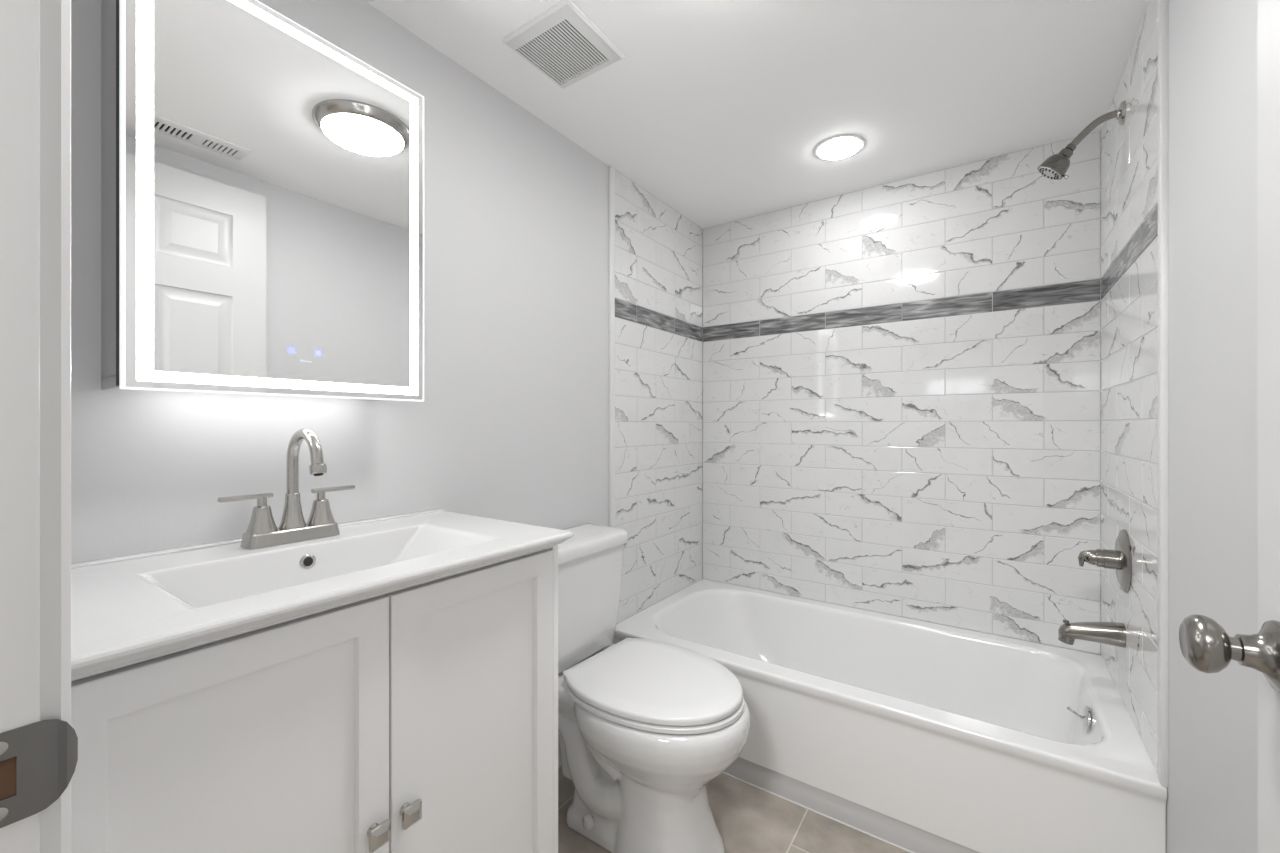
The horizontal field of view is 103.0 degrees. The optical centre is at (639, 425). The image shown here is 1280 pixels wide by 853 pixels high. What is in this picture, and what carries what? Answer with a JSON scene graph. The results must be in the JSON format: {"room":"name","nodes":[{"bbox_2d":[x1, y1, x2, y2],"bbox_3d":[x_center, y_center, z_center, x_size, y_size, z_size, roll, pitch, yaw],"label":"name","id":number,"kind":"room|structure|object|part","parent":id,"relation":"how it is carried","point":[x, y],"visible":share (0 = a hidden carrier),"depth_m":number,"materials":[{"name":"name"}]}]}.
{"room":"bathroom","nodes":[
{"label":"bathroom","id":0,"kind":"room"},
{"bbox_2d":[71,0,702,767],"bbox_3d":[-0.345,0.085,1.754,0.126,2.182,2.400,0,0,35],"label":"wall","id":1,"kind":"structure","parent":0,"point":[511,424],"depth_m":1.45,"materials":[{"name":"grey paint"}]},
{"bbox_2d":[101,0,423,401],"bbox_3d":[-0.699,-0.408,1.014,0.144,0.706,0.498,0,0,35],"label":"mirror","id":2,"kind":"object","parent":1,"relation":"attached to","point":[262,181],"visible":1,"depth_m":0.90,"materials":[{"name":"grey mirror"}]},
{"bbox_2d":[609,166,614,526],"bbox_3d":[-0.111,-0.111,1.986,0.012,1.792,0.029,0,0,35],"label":"trim","id":3,"kind":"structure","parent":1,"relation":"attached to","point":[611,169],"depth_m":1.98,"materials":[{"name":"white tile"}]},
{"bbox_2d":[558,766,909,852],"bbox_3d":[-0.623,1.215,-0.254,4.100,0.080,6.020,0,0,35],"label":"floor","id":4,"kind":"structure","parent":0,"point":[748,818],"depth_m":1.49,"materials":[{"name":"beige tile"}]},
{"bbox_2d":[71,544,557,852],"bbox_3d":[-0.562,0.713,0.915,0.480,0.924,0.749,0,0,35],"label":"vanity cabinet","id":5,"kind":"object","parent":4,"relation":"on","point":[421,717],"visible":0.8,"depth_m":0.75,"materials":[{"name":"white paint"}]},
{"bbox_3d":[-0.498,0.668,0.652,0.019,0.804,0.354,0,0,35],"label":"cabinet door","id":6,"kind":"part","parent":5,"relation":"part of","materials":[{"name":"white paint"}]},
{"bbox_2d":[71,509,572,677],"bbox_3d":[-0.557,0.273,0.914,0.492,0.100,0.765,0,0,35],"label":"countertop","id":7,"kind":"structure","parent":5,"relation":"on","point":[126,608],"depth_m":0.82,"materials":[{"name":"white ceramic"}]},
{"bbox_2d":[218,428,354,548],"bbox_3d":[-0.685,0.116,1.002,0.177,0.220,0.177,0,0,-12],"label":"sink faucet","id":8,"kind":"object","parent":7,"relation":"on","point":[262,531],"visible":1,"depth_m":0.99,"materials":[{"name":"silver metal"}]},
{"bbox_3d":[-0.729,0.134,0.944,0.013,0.008,0.083,0,0,35],"label":"lever","id":9,"kind":"part","parent":8,"relation":"part of","materials":[{"name":"silver metal"}]},
{"bbox_3d":[-0.715,0.169,0.964,0.049,0.066,0.049,0,0,35],"label":"handle","id":10,"kind":"part","parent":8,"relation":"part of","materials":[{"name":"silver metal"}]},
{"bbox_3d":[-0.686,0.213,1.006,0.058,0.025,0.160,0,0,35],"label":"plate","id":11,"kind":"part","parent":8,"relation":"part of","materials":[{"name":"silver metal"}]},
{"bbox_3d":[-0.645,0.104,0.978,0.145,0.196,0.045,0,0,35],"label":"spout","id":12,"kind":"part","parent":8,"relation":"part of","materials":[{"name":"silver metal"}]},
{"bbox_3d":[-0.656,0.169,1.048,0.049,0.066,0.049,0,0,35],"label":"handle","id":13,"kind":"part","parent":8,"relation":"part of","materials":[{"name":"silver metal"}]},
{"bbox_3d":[-0.643,0.134,1.069,0.013,0.008,0.083,0,0,35],"label":"lever","id":14,"kind":"part","parent":8,"relation":"part of","materials":[{"name":"silver metal"}]},
{"bbox_3d":[-0.393,0.612,0.763,0.029,0.032,0.032,0,0,35],"label":"knob","id":15,"kind":"part","parent":5,"relation":"part of","materials":[{"name":"silver metal"}]},
{"bbox_3d":[-0.364,0.612,0.805,0.029,0.032,0.032,0,0,35],"label":"knob","id":16,"kind":"part","parent":5,"relation":"part of","materials":[{"name":"silver metal"}]},
{"bbox_3d":[-0.294,0.668,0.947,0.019,0.804,0.356,0,0,35],"label":"cabinet door","id":17,"kind":"part","parent":5,"relation":"part of","materials":[{"name":"white paint"}]},
{"bbox_2d":[558,523,749,852],"bbox_3d":[-0.019,0.765,1.495,0.714,0.820,0.441,0,0,35],"label":"toilet","id":18,"kind":"object","parent":4,"relation":"on","point":[644,725],"visible":0.94,"depth_m":1.37,"materials":[{"name":"white ceramic"}]},
{"bbox_3d":[-0.227,0.571,1.642,0.192,0.344,0.408,0,0,35],"label":"tank","id":19,"kind":"part","parent":18,"relation":"part of","materials":[{"name":"white ceramic"}]},
{"bbox_3d":[-0.223,0.377,1.639,0.205,0.044,0.432,0,0,35],"label":"tank lid","id":20,"kind":"part","parent":18,"relation":"part of","materials":[{"name":"white ceramic"}]},
{"bbox_3d":[0.053,0.714,1.436,0.483,0.022,0.410,0,0,35],"label":"lid","id":21,"kind":"part","parent":18,"relation":"part of","materials":[{"name":"white plastic"}]},
{"bbox_3d":[0.057,0.736,1.433,0.481,0.016,0.409,0,0,35],"label":"seat","id":22,"kind":"part","parent":18,"relation":"part of","materials":[{"name":"white plastic"}]},
{"bbox_3d":[-0.021,0.960,1.486,0.701,0.431,0.418,0,0,35],"label":"bowl","id":23,"kind":"part","parent":18,"relation":"part of","materials":[{"name":"white ceramic"}]},
{"bbox_2d":[612,579,1167,852],"bbox_3d":[0.729,0.980,1.856,1.537,0.390,0.770,0,0,35],"label":"bathtub","id":24,"kind":"object","parent":4,"relation":"on","point":[909,735],"visible":0.81,"depth_m":1.53,"materials":[{"name":"white ceramic"}]},
{"bbox_3d":[1.266,0.836,1.480,0.042,0.030,0.009,0,0,19],"label":"trip lever","id":25,"kind":"part","parent":24,"relation":"part of","materials":[{"name":"silver metal"}]},
{"bbox_3d":[1.287,0.848,1.471,0.017,0.072,0.072,0,0,35],"label":"overflow plate","id":26,"kind":"part","parent":24,"relation":"part of","materials":[{"name":"silver metal"}]},
{"bbox_2d":[364,0,1148,229],"bbox_3d":[0.334,-1.056,1.284,1.778,0.100,2.401,0,0,35],"label":"ceiling","id":27,"kind":"structure","parent":0,"point":[719,110],"depth_m":1.50,"materials":[{"name":"white paint"}]},
{"bbox_2d":[502,0,624,88],"bbox_3d":[-0.200,-1.000,1.355,0.230,0.013,0.230,0,0,35],"label":"ceiling vent","id":28,"kind":"object","parent":27,"relation":"in","point":[561,41],"visible":1,"depth_m":1.33,"materials":[{"name":"white plastic"}]},
{"bbox_2d":[813,134,865,160],"bbox_3d":[0.722,-0.999,1.847,0.176,0.014,0.176,0,0,35],"label":"recessed light","id":29,"kind":"object","parent":27,"relation":"in","point":[843,146],"visible":1,"depth_m":1.83,"materials":[{"name":"white plastic"}]},
{"bbox_2d":[702,131,1100,654],"bbox_3d":[0.982,0.085,2.222,1.778,2.182,0.120,0,0,35],"label":"wall","id":30,"kind":"structure","parent":0,"point":[902,378],"depth_m":2.05,"materials":[{"name":"tile"}]},
{"bbox_2d":[1101,0,1257,852],"bbox_3d":[1.013,0.085,0.816,0.128,2.182,2.400,0,0,35],"label":"wall","id":31,"kind":"structure","parent":0,"point":[1212,803],"depth_m":0.97,"materials":[{"name":"grey paint"}]},
{"bbox_2d":[1038,100,1125,179],"bbox_3d":[1.284,-0.819,1.489,0.192,0.185,0.074,0,0,35],"label":"shower","id":32,"kind":"object","parent":31,"relation":"attached to","point":[1055,167],"visible":1,"depth_m":1.49,"materials":[{"name":"silver metal"}]},
{"bbox_3d":[1.311,-0.850,1.470,0.125,0.084,0.020,0,0,35],"label":"shower arm","id":33,"kind":"part","parent":32,"relation":"part of","materials":[{"name":"silver metal"}]},
{"bbox_2d":[1058,619,1125,647],"bbox_3d":[1.304,0.601,1.475,0.144,0.084,0.060,0,0,35],"label":"tub spout","id":34,"kind":"object","parent":31,"relation":"attached to","point":[1110,633],"visible":1,"depth_m":1.45,"materials":[{"name":"silver metal"}]},
{"bbox_2d":[1078,529,1131,592],"bbox_3d":[1.312,0.378,1.450,0.101,0.174,0.174,0,0,35],"label":"shower valve","id":35,"kind":"object","parent":31,"relation":"attached to","point":[1119,559],"visible":1,"depth_m":1.42,"materials":[{"name":"silver metal"}]},
{"bbox_3d":[1.289,0.382,1.466,0.044,0.050,0.043,0,0,35],"label":"lever handle","id":36,"kind":"part","parent":35,"relation":"part of","materials":[{"name":"silver metal"}]},
{"bbox_2d":[1158,0,1167,786],"bbox_3d":[1.148,-0.111,1.117,0.014,1.792,0.029,0,0,35],"label":"trim","id":37,"kind":"structure","parent":31,"relation":"attached to","point":[1162,4],"depth_m":1.11,"materials":[{"name":"white paint"}]},
{"bbox_3d":[-0.309,-0.075,0.200,4.100,2.500,0.115,0,0,35],"label":"wall","id":38,"kind":"structure","parent":0,"visible":0},
{"bbox_2d":[0,0,39,852],"bbox_3d":[-0.089,0.113,0.048,0.789,2.125,0.118,0,0,35],"label":"trim","id":39,"kind":"structure","parent":38,"relation":"attached to","point":[19,19],"depth_m":0.30,"materials":[{"name":"white paint"}]},
{"bbox_2d":[0,719,77,827],"bbox_3d":[-0.375,0.207,0.297,0.006,0.055,0.066,0,0,29],"label":"strike plate","id":40,"kind":"object","parent":38,"relation":"attached to","point":[38,760],"visible":1,"depth_m":0.31,"materials":[{"name":"silver metal"}]},
{"bbox_2d":[40,0,70,852],"bbox_3d":[-0.390,0.095,0.336,0.057,2.160,0.016,0,0,35],"label":"trim","id":41,"kind":"structure","parent":38,"relation":"attached to","point":[55,15],"depth_m":0.32,"materials":[{"name":"white paint"}]},
{"bbox_2d":[1179,0,1279,852],"bbox_3d":[0.435,0.123,0.244,0.102,2.080,0.766,0,0,35],"label":"door","id":42,"kind":"structure","parent":38,"relation":"in","point":[1205,644],"depth_m":0.52,"materials":[{"name":"grey paint"}]},
{"bbox_3d":[0.606,0.228,0.522,0.068,0.068,0.068,0,0,35],"label":"knob","id":43,"kind":"part","parent":42,"relation":"part of","materials":[{"name":"silver metal"}]}
]}

